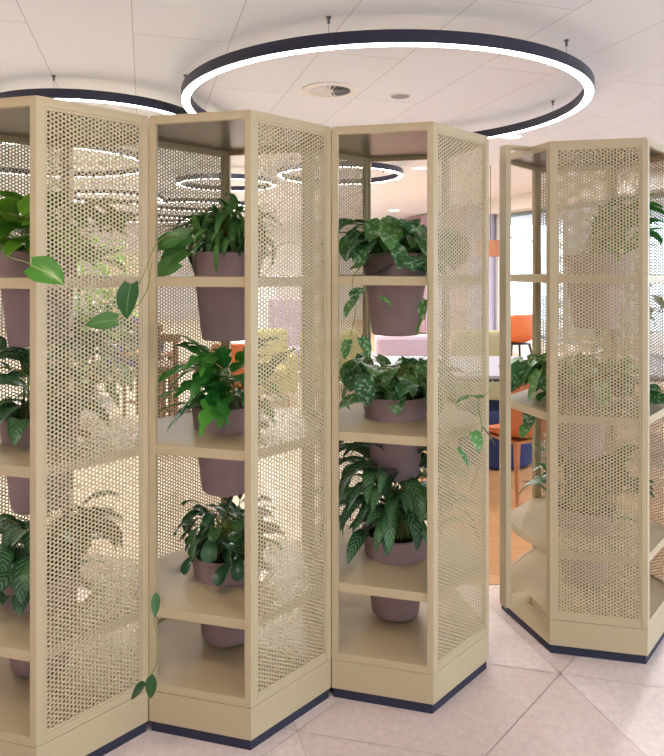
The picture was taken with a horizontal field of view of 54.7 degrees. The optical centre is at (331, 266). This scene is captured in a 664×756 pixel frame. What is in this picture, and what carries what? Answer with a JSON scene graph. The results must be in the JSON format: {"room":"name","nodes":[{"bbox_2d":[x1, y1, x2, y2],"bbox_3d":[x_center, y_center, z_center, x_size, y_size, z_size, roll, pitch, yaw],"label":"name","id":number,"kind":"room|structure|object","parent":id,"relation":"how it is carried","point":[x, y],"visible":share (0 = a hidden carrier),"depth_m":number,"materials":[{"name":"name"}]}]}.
{"room":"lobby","nodes":[
{"label":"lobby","id":0,"kind":"room"},
{"bbox_2d":[0,231,25,325],"bbox_3d":[-9.075,0.167,7.800,0.150,2.893,23.600,0,0,0],"label":"wall","id":1,"kind":"structure","parent":0,"point":[12,231],"depth_m":17.59,"materials":[{"name":"white paint"}]},
{"bbox_2d":[53,225,361,319],"bbox_3d":[-3.000,0.167,19.675,12.000,2.893,0.150,0,0,0],"label":"wall","id":2,"kind":"structure","parent":0,"point":[137,226],"depth_m":19.60,"materials":[{"name":"white paint"}]},
{"bbox_2d":[0,0,663,224],"bbox_3d":[0.000,-1.330,7.900,18.000,0.100,23.800,0,0,0],"label":"ceiling","id":3,"kind":"structure","parent":0,"point":[143,48],"depth_m":4.08,"materials":[{"name":"white paint"}]},
{"bbox_2d":[0,167,29,174],"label":"ring light","id":4,"kind":"object","parent":3,"relation":"attached to","point":[0,167],"depth_m":7.70,"materials":[{"name":"white plastic"}]},
{"bbox_2d":[0,75,187,114],"bbox_3d":[-1.860,-1.199,5.060,1.600,0.160,1.600,0,0,0],"label":"ring light","id":5,"kind":"object","parent":3,"relation":"attached to","point":[84,95],"visible":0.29,"depth_m":4.33,"materials":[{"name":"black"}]},
{"bbox_2d":[54,98,172,114],"bbox_3d":[-1.860,-1.122,5.060,1.590,0.006,1.590,0,0,0],"label":"diffuser","id":6,"kind":"object","parent":5,"relation":"attached to","point":[118,101],"depth_m":4.42,"materials":[{"name":"white plastic"}]},
{"bbox_2d":[74,167,137,176],"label":"ring light","id":7,"kind":"object","parent":3,"relation":"attached to","point":[107,172],"depth_m":7.92,"materials":[{"name":"white plastic"}]},
{"bbox_2d":[75,147,138,160],"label":"ring light","id":8,"kind":"object","parent":3,"relation":"attached to","point":[93,149],"depth_m":6.35,"materials":[{"name":"white plastic"}]},
{"bbox_2d":[74,184,163,203],"bbox_3d":[-3.600,-1.199,10.600,1.600,0.160,1.600,0,0,0],"label":"ring light","id":9,"kind":"object","parent":3,"relation":"attached to","point":[93,192],"visible":0.21,"depth_m":9.91,"materials":[{"name":"white plastic"}]},
{"bbox_2d":[127,214,189,221],"bbox_3d":[-4.300,-1.199,15.200,1.900,0.160,1.900,0,0,0],"label":"ring light","id":10,"kind":"object","parent":3,"relation":"attached to","point":[138,214],"visible":0.07,"depth_m":15.68,"materials":[{"name":"white plastic"}]},
{"bbox_2d":[176,173,220,190],"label":"ring light","id":11,"kind":"object","parent":3,"relation":"attached to","point":[208,173],"depth_m":8.45,"materials":[{"name":"white plastic"}]},
{"bbox_2d":[158,198,244,210],"bbox_3d":[-2.500,-1.199,12.000,1.900,0.160,1.900,0,0,0],"label":"ring light","id":12,"kind":"object","parent":3,"relation":"attached to","point":[240,202],"visible":0.3,"depth_m":11.53,"materials":[{"name":"white"}]},
{"bbox_2d":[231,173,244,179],"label":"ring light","id":13,"kind":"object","parent":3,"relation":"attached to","point":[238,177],"depth_m":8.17,"materials":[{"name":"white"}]},
{"bbox_2d":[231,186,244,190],"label":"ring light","id":14,"kind":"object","parent":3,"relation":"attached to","point":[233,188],"depth_m":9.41,"materials":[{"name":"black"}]},
{"bbox_2d":[177,178,275,190],"bbox_3d":[-1.440,-1.122,8.800,1.350,0.006,1.350,0,0,0],"label":"diffuser","id":15,"kind":"object","parent":14,"relation":"attached to","point":[232,188],"depth_m":9.11,"materials":[{"name":"white plastic"}]},
{"bbox_2d":[258,176,275,189],"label":"ring light","id":16,"kind":"object","parent":3,"relation":"attached to","point":[261,176],"depth_m":8.71,"materials":[{"name":"white plastic"}]},
{"bbox_2d":[277,163,300,181],"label":"ring light","id":17,"kind":"object","parent":3,"relation":"attached to","point":[300,163],"depth_m":7.63,"materials":[{"name":"white plastic"}]},
{"bbox_2d":[302,82,357,97],"bbox_3d":[-0.014,-1.272,4.640,0.410,0.018,0.410,0,0,0],"label":"ceiling vent","id":18,"kind":"object","parent":3,"relation":"in","point":[320,89],"visible":1,"depth_m":4.61,"materials":[{"name":"white paint"}]},
{"bbox_2d":[340,161,361,167],"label":"ring light","id":19,"kind":"object","parent":3,"relation":"hanging from","point":[340,161],"depth_m":7.18,"materials":[{"name":"white plastic"}]},
{"bbox_2d":[340,179,361,184],"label":"ring light","id":20,"kind":"object","parent":3,"relation":"hanging from","point":[340,179],"depth_m":8.66,"materials":[{"name":"white plastic"}]},
{"bbox_2d":[278,167,402,184],"bbox_3d":[0.100,-1.122,7.950,1.550,0.006,1.550,0,0,0],"label":"diffuser","id":21,"kind":"object","parent":20,"relation":"attached to","point":[399,173],"depth_m":8.03,"materials":[{"name":"white plastic"}]},
{"bbox_2d":[371,162,402,182],"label":"ring light","id":22,"kind":"object","parent":3,"relation":"attached to","point":[398,172],"depth_m":7.64,"materials":[{"name":"white plastic"}]},
{"bbox_2d":[181,16,594,138],"bbox_3d":[0.363,-1.199,4.610,2.820,0.160,2.820,0,0,0],"label":"ring light","id":23,"kind":"object","parent":3,"relation":"hanging from","point":[564,61],"visible":0.67,"depth_m":3.38,"materials":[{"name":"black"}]},
{"bbox_2d":[389,93,411,98],"bbox_3d":[0.510,-1.276,4.800,0.170,0.007,0.170,0,0,0],"label":"ceiling speaker","id":24,"kind":"object","parent":3,"relation":"attached to","point":[395,95],"visible":1,"depth_m":4.79,"materials":[{"name":"white paint"}]},
{"bbox_2d":[391,94,409,98],"bbox_3d":[0.510,-1.276,4.800,0.141,0.001,0.141,0,0,0],"label":"grille","id":25,"kind":"object","parent":24,"relation":"attached to","point":[398,96],"depth_m":4.80,"materials":[{"name":"white metal"}]},
{"bbox_2d":[477,166,498,256],"bbox_3d":[2.000,-0.706,8.100,0.340,1.148,0.340,0,0,0],"label":"pendant lamp","id":26,"kind":"object","parent":3,"relation":"hanging from","point":[493,244],"visible":0.57,"depth_m":7.94,"materials":[{"name":"ceramic"}]},
{"bbox_2d":[501,134,522,138],"bbox_3d":[1.765,-1.278,6.300,0.204,0.004,0.204,0,0,0],"label":"recessed light","id":27,"kind":"object","parent":3,"relation":"in","point":[513,136],"visible":0.94,"depth_m":6.29,"materials":[{"name":"white paint"}]},
{"bbox_2d":[0,320,663,755],"bbox_3d":[0.000,1.621,7.516,18.846,0.023,24.168,0,0,0],"label":"floor","id":28,"kind":"structure","parent":0,"point":[528,699],"depth_m":2.36,"materials":[{"name":"tile"}]},
{"bbox_2d":[6,237,138,389],"bbox_3d":[-2.733,0.646,6.957,1.412,1.929,1.413,0,0,0],"label":"potted tree","id":29,"kind":"object","parent":28,"relation":"on","point":[124,258],"visible":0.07,"depth_m":7.04,"materials":[{"name":"green plant"}]},
{"bbox_2d":[0,95,148,755],"bbox_3d":[-1.003,0.544,2.322,0.756,2.138,0.655,0,0,14],"label":"shelving unit","id":30,"kind":"object","parent":28,"relation":"on","point":[84,706],"visible":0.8,"depth_m":2.10,"materials":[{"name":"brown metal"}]},
{"bbox_2d":[0,251,76,346],"bbox_3d":[-1.063,0.112,2.322,0.286,0.335,0.286,0,0,0],"label":"pot","id":31,"kind":"object","parent":30,"relation":"on","point":[16,302],"depth_m":2.22,"materials":[{"name":"ceramic"}]},
{"bbox_2d":[0,485,121,677],"bbox_3d":[-1.026,1.119,2.293,0.551,0.614,0.486,0,0,0],"label":"plant","id":32,"kind":"object","parent":30,"relation":"on","point":[14,559],"visible":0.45,"depth_m":2.21,"materials":[{"name":"green plant"}]},
{"bbox_2d":[0,324,127,514],"bbox_3d":[-1.038,0.539,2.324,0.572,0.644,0.613,0,0,0],"label":"plant","id":33,"kind":"object","parent":30,"relation":"on","point":[14,418],"visible":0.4,"depth_m":2.24,"materials":[{"name":"green plant"}]},
{"bbox_2d":[0,191,137,346],"bbox_3d":[-1.012,0.003,2.237,0.635,0.552,0.813,0,0,0],"label":"pothos","id":34,"kind":"object","parent":30,"relation":"on","point":[14,257],"visible":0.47,"depth_m":2.21,"materials":[{"name":"plant"}]},
{"bbox_2d":[51,233,110,361],"bbox_3d":[-4.235,0.448,9.972,1.442,2.324,1.450,0,0,27],"label":"potted tree","id":35,"kind":"object","parent":28,"relation":"on","point":[85,233],"visible":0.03,"depth_m":10.15,"materials":[{"name":"green plant"}]},
{"bbox_2d":[47,293,138,441],"bbox_3d":[-2.235,0.929,5.884,1.100,1.362,1.011,0,0,18],"label":"potted tree","id":36,"kind":"object","parent":28,"relation":"on","point":[107,306],"visible":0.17,"depth_m":5.82,"materials":[{"name":"green plant"}]},
{"bbox_2d":[103,254,138,315],"bbox_3d":[-6.200,0.610,19.280,1.200,2.000,0.540,0,0,0],"label":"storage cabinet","id":37,"kind":"object","parent":28,"relation":"on","point":[107,264],"visible":0.02,"depth_m":19.03,"materials":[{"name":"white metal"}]},
{"bbox_2d":[100,316,163,367],"bbox_3d":[-3.000,1.187,9.600,0.800,0.853,0.800,0,0,-30],"label":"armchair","id":38,"kind":"object","parent":28,"relation":"on","point":[130,316],"visible":0.02,"depth_m":9.29,"materials":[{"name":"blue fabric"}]},
{"bbox_2d":[120,324,172,418],"bbox_3d":[-1.950,1.100,6.800,0.440,1.020,0.400,0,0,5],"label":"wooden stool","id":39,"kind":"object","parent":28,"relation":"on","point":[137,327],"visible":0.17,"depth_m":6.62,"materials":[{"name":"brown wood"}]},
{"bbox_2d":[137,333,194,417],"bbox_3d":[-1.530,1.110,6.050,0.440,1.000,0.400,0,0,20],"label":"wooden stool","id":40,"kind":"object","parent":28,"relation":"on","point":[161,333],"visible":0.06,"depth_m":5.84,"materials":[{"name":"brown wood"}]},
{"bbox_2d":[210,343,258,391],"bbox_3d":[-0.930,1.163,6.234,0.515,0.901,0.537,0,0,0],"label":"shell chair","id":41,"kind":"object","parent":28,"relation":"on","point":[235,348],"visible":0.06,"depth_m":5.98,"materials":[{"name":"orange plastic"}]},
{"bbox_2d":[149,109,330,749],"bbox_3d":[-0.370,0.544,2.497,0.756,2.138,0.655,0,0,14],"label":"shelving unit","id":42,"kind":"object","parent":28,"relation":"on","point":[242,695],"visible":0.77,"depth_m":2.27,"materials":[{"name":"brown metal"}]},
{"bbox_2d":[86,192,298,340],"bbox_3d":[-0.422,-0.007,2.355,0.530,0.572,0.817,0,0,14],"label":"plant","id":43,"kind":"object","parent":42,"relation":"on","point":[221,309],"visible":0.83,"depth_m":2.38,"materials":[{"name":"green plant"}]},
{"bbox_2d":[131,494,285,699],"bbox_3d":[-0.406,1.130,2.357,0.461,0.593,0.697,0,0,0],"label":"potted peperomia","id":44,"kind":"object","parent":42,"relation":"on","point":[217,553],"visible":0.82,"depth_m":2.39,"materials":[{"name":"plant"}]},
{"bbox_2d":[192,538,262,647],"bbox_3d":[-0.406,1.258,2.497,0.286,0.335,0.286,0,0,0],"label":"pot","id":45,"kind":"object","parent":44,"relation":"on","point":[216,636],"depth_m":2.40,"materials":[{"name":"ceramic"}]},
{"bbox_2d":[158,334,293,496],"bbox_3d":[-0.440,0.549,2.461,0.531,0.624,0.527,0,0,26],"label":"potted plant","id":46,"kind":"object","parent":42,"relation":"on","point":[219,411],"visible":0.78,"depth_m":2.39,"materials":[{"name":"green plant"}]},
{"bbox_2d":[192,395,261,496],"bbox_3d":[-0.406,0.694,2.497,0.286,0.335,0.286,0,0,0],"label":"pot","id":47,"kind":"object","parent":46,"relation":"on","point":[219,477],"depth_m":2.40,"materials":[{"name":"ceramic"}]},
{"bbox_2d":[219,287,275,343],"bbox_3d":[-1.350,0.972,10.400,0.700,1.283,0.800,0,0,20],"label":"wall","id":48,"kind":"structure","parent":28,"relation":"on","point":[243,341],"depth_m":10.57,"materials":[{"name":"white paint"}]},
{"bbox_2d":[231,340,244,343],"bbox_3d":[-1.377,1.199,10.325,0.480,0.098,0.640,0,0,20],"label":"seat cushion","id":49,"kind":"object","parent":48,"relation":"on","point":[232,342],"depth_m":10.03,"materials":[{"name":"white fabric"}]},
{"bbox_2d":[258,329,296,405],"bbox_3d":[-0.740,1.192,7.650,0.560,0.843,0.800,0,0,-12],"label":"armchair","id":50,"kind":"object","parent":28,"relation":"on","point":[261,329],"visible":0.09,"depth_m":7.39,"materials":[{"name":"fabric"}]},
{"bbox_2d":[259,361,286,376],"bbox_3d":[-0.723,1.199,7.572,0.340,0.098,0.640,0,0,-12],"label":"seat cushion","id":51,"kind":"object","parent":50,"relation":"on","point":[261,361],"depth_m":7.30,"materials":[{"name":"fabric"}]},
{"bbox_2d":[269,298,300,368],"bbox_3d":[-0.550,1.036,9.300,0.700,1.153,0.800,0,0,-10],"label":"armchair","id":52,"kind":"object","parent":28,"relation":"on","point":[272,298],"visible":0.02,"depth_m":9.52,"materials":[{"name":"purple fabric"}]},
{"bbox_2d":[300,330,361,390],"bbox_3d":[0.020,1.212,8.500,0.800,0.803,0.800,0,0,10],"label":"armchair","id":53,"kind":"object","parent":28,"relation":"on","point":[315,330],"visible":0.08,"depth_m":8.08,"materials":[{"name":"fabric"}]},
{"bbox_2d":[310,121,488,713],"bbox_3d":[0.264,0.544,2.672,0.756,2.138,0.655,0,0,14],"label":"shelving unit","id":54,"kind":"object","parent":28,"relation":"on","point":[419,663],"visible":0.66,"depth_m":2.43,"materials":[{"name":"brown metal"}]},
{"bbox_2d":[322,215,469,359],"bbox_3d":[0.266,0.062,2.645,0.617,0.542,0.709,0,0,0],"label":"pothos","id":55,"kind":"object","parent":54,"relation":"on","point":[390,245],"visible":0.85,"depth_m":2.55,"materials":[{"name":"plant"}]},
{"bbox_2d":[363,253,425,335],"bbox_3d":[0.264,0.112,2.672,0.286,0.335,0.286,0,0,0],"label":"pot","id":56,"kind":"object","parent":55,"relation":"on","point":[402,319],"depth_m":2.57,"materials":[{"name":"ceramic"}]},
{"bbox_2d":[317,440,477,621],"bbox_3d":[0.283,1.054,2.685,0.661,0.744,0.598,0,0,-16],"label":"plant","id":57,"kind":"object","parent":54,"relation":"on","point":[388,537],"visible":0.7,"depth_m":2.55,"materials":[{"name":"green plant"}]},
{"bbox_2d":[339,352,495,480],"bbox_3d":[0.331,0.615,2.674,0.724,0.491,0.578,0,0,24],"label":"pothos","id":58,"kind":"object","parent":54,"relation":"on","point":[388,392],"visible":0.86,"depth_m":2.57,"materials":[{"name":"plant"}]},
{"bbox_2d":[363,395,426,480],"bbox_3d":[0.264,0.694,2.672,0.286,0.335,0.286,0,0,0],"label":"pot","id":59,"kind":"object","parent":58,"relation":"on","point":[406,460],"depth_m":2.57,"materials":[{"name":"ceramic"}]},
{"bbox_2d":[371,334,440,355],"bbox_3d":[0.840,1.171,7.250,0.800,0.883,0.800,0,0,0],"label":"armchair","id":60,"kind":"object","parent":28,"relation":"on","point":[416,345],"visible":0.08,"depth_m":6.85,"materials":[{"name":"pink fabric"}]},
{"bbox_2d":[451,330,498,403],"bbox_3d":[1.590,1.151,7.300,0.620,0.923,0.800,0,0,0],"label":"armchair","id":61,"kind":"object","parent":28,"relation":"on","point":[493,334],"visible":0.09,"depth_m":6.90,"materials":[{"name":"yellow fabric"}]},
{"bbox_2d":[460,400,531,469],"bbox_3d":[1.360,1.380,5.350,0.620,0.460,0.620,0,0,0],"label":"pouf","id":62,"kind":"object","parent":28,"relation":"on","point":[526,449],"visible":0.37,"depth_m":5.09,"materials":[{"name":"blue fabric"}]},
{"bbox_2d":[469,383,562,507],"bbox_3d":[1.307,1.176,4.487,0.520,0.875,0.522,0,0,-28],"label":"shell chair","id":63,"kind":"object","parent":28,"relation":"on","point":[516,416],"visible":0.25,"depth_m":4.27,"materials":[{"name":"orange plastic"}]},
{"bbox_2d":[371,356,663,381],"bbox_3d":[1.750,1.242,5.720,2.740,0.737,1.160,0,0,0],"label":"table","id":64,"kind":"object","parent":28,"relation":"on","point":[493,360],"visible":0.04,"depth_m":5.75,"materials":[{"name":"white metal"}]},
{"bbox_2d":[494,236,540,329],"bbox_3d":[3.026,0.551,10.606,0.930,2.118,0.280,0,0,10],"label":"lamp","id":65,"kind":"object","parent":28,"relation":"on","point":[514,236],"visible":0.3,"depth_m":10.66,"materials":[{"name":"metal"}]},
{"bbox_2d":[511,314,531,355],"bbox_3d":[2.834,1.163,9.885,0.576,0.901,0.537,0,0,-15],"label":"shell chair","id":66,"kind":"object","parent":28,"relation":"on","point":[521,325],"visible":0.5,"depth_m":9.66,"materials":[{"name":"orange plastic"}]},
{"bbox_2d":[499,137,663,663],"bbox_3d":[1.145,0.544,2.939,0.654,2.137,0.801,0,0,42],"label":"shelving unit","id":67,"kind":"object","parent":28,"relation":"on","point":[621,618],"visible":0.86,"depth_m":2.66,"materials":[{"name":"brown metal"}]},
{"bbox_2d":[518,444,654,586],"bbox_3d":[1.171,1.093,2.931,0.552,0.666,0.561,0,0,-33],"label":"potted leafy plant","id":68,"kind":"object","parent":67,"relation":"on","point":[535,481],"visible":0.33,"depth_m":2.88,"materials":[{"name":"green plant"}]},
{"bbox_2d":[511,351,663,479],"bbox_3d":[1.139,0.689,2.956,0.685,0.570,0.600,0,0,0],"label":"pothos","id":69,"kind":"object","parent":67,"relation":"on","point":[532,371],"visible":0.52,"depth_m":2.86,"materials":[{"name":"plant"}]},
{"bbox_2d":[557,385,612,459],"bbox_3d":[1.141,0.694,2.957,0.286,0.335,0.286,0,0,0],"label":"pot","id":70,"kind":"object","parent":69,"relation":"on","point":[562,390],"depth_m":2.86,"materials":[{"name":"ceramic"}]},
{"bbox_2d":[563,193,663,329],"bbox_3d":[1.280,-0.026,2.913,0.391,0.611,0.496,0,0,-18],"label":"potted leafy plant","id":71,"kind":"object","parent":67,"relation":"on","point":[656,235],"visible":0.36,"depth_m":2.85,"materials":[{"name":"green plant"}]},
{"bbox_2d":[559,252,663,355],"bbox_3d":[3.293,0.664,7.595,1.221,1.891,1.189,0,0,0],"label":"potted tree","id":72,"kind":"object","parent":28,"relation":"on","point":[574,252],"visible":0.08,"depth_m":7.50,"materials":[{"name":"green plant"}]},
{"bbox_2d":[400,168,663,386],"bbox_3d":[4.621,0.167,7.942,0.450,2.893,24.600,0,0,-18],"label":"wall","id":73,"kind":"structure","parent":0,"point":[521,202],"depth_m":11.47,"materials":[{"name":"white paint"}]},
{"bbox_2d":[404,215,425,332],"bbox_3d":[2.028,0.172,15.932,0.080,2.803,1.400,0,0,-18],"label":"curtain","id":74,"kind":"object","parent":73,"relation":"hanging from","point":[423,218],"visible":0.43,"depth_m":15.34,"materials":[{"name":"fabric"}]},
{"bbox_2d":[426,212,440,333],"bbox_3d":[2.427,0.172,14.669,0.079,2.803,1.150,0,0,-18],"label":"curtain","id":75,"kind":"object","parent":73,"relation":"hanging from","point":[440,212],"visible":0.03,"depth_m":14.61,"materials":[{"name":"fabric"}]},
{"bbox_2d":[451,209,464,330],"bbox_3d":[2.716,0.172,13.764,0.076,2.803,0.650,0,0,-17],"label":"curtain","id":76,"kind":"object","parent":73,"relation":"hanging from","point":[460,209],"visible":0.2,"depth_m":13.75,"materials":[{"name":"purple fabric"}]},
{"bbox_2d":[467,206,494,329],"bbox_3d":[2.986,0.172,12.916,0.079,2.803,1.030,0,0,-18],"label":"curtain","id":77,"kind":"object","parent":73,"relation":"hanging from","point":[491,259],"visible":0.09,"depth_m":12.53,"materials":[{"name":"purple fabric"}]},
{"bbox_2d":[511,208,544,338],"bbox_3d":[3.559,0.123,11.697,0.080,2.280,1.600,0,0,-18],"label":"window","id":78,"kind":"structure","parent":73,"relation":"in","point":[524,213],"depth_m":11.74,"materials":[{"name":"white glass"}]},
{"bbox_2d":[557,200,620,350],"bbox_3d":[4.043,0.123,10.172,0.080,2.280,1.600,0,0,-18],"label":"window","id":79,"kind":"structure","parent":73,"relation":"in","point":[601,200],"depth_m":10.40,"materials":[{"name":"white glass"}]},
{"bbox_2d":[622,192,663,358],"bbox_3d":[4.528,0.123,8.647,0.080,2.280,1.600,0,0,-18],"label":"window","id":80,"kind":"structure","parent":73,"relation":"in","point":[661,192],"depth_m":9.19,"materials":[{"name":"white glass"}]},
{"label":"outside","id":81,"kind":"structure","parent":0,"visible":0},
{"bbox_2d":[511,294,663,333],"bbox_3d":[35.845,2.013,9.160,81.229,0.001,94.359,0,0,0],"label":"ground","id":82,"kind":"structure","parent":81,"point":[522,305],"depth_m":31.91,"materials":[{"name":"white"}]},
{"bbox_2d":[563,212,637,335],"bbox_3d":[6.488,-2.687,15.356,1.800,9.400,0.600,0,0,20],"label":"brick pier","id":83,"kind":"structure","parent":82,"relation":"on","point":[637,212],"depth_m":15.27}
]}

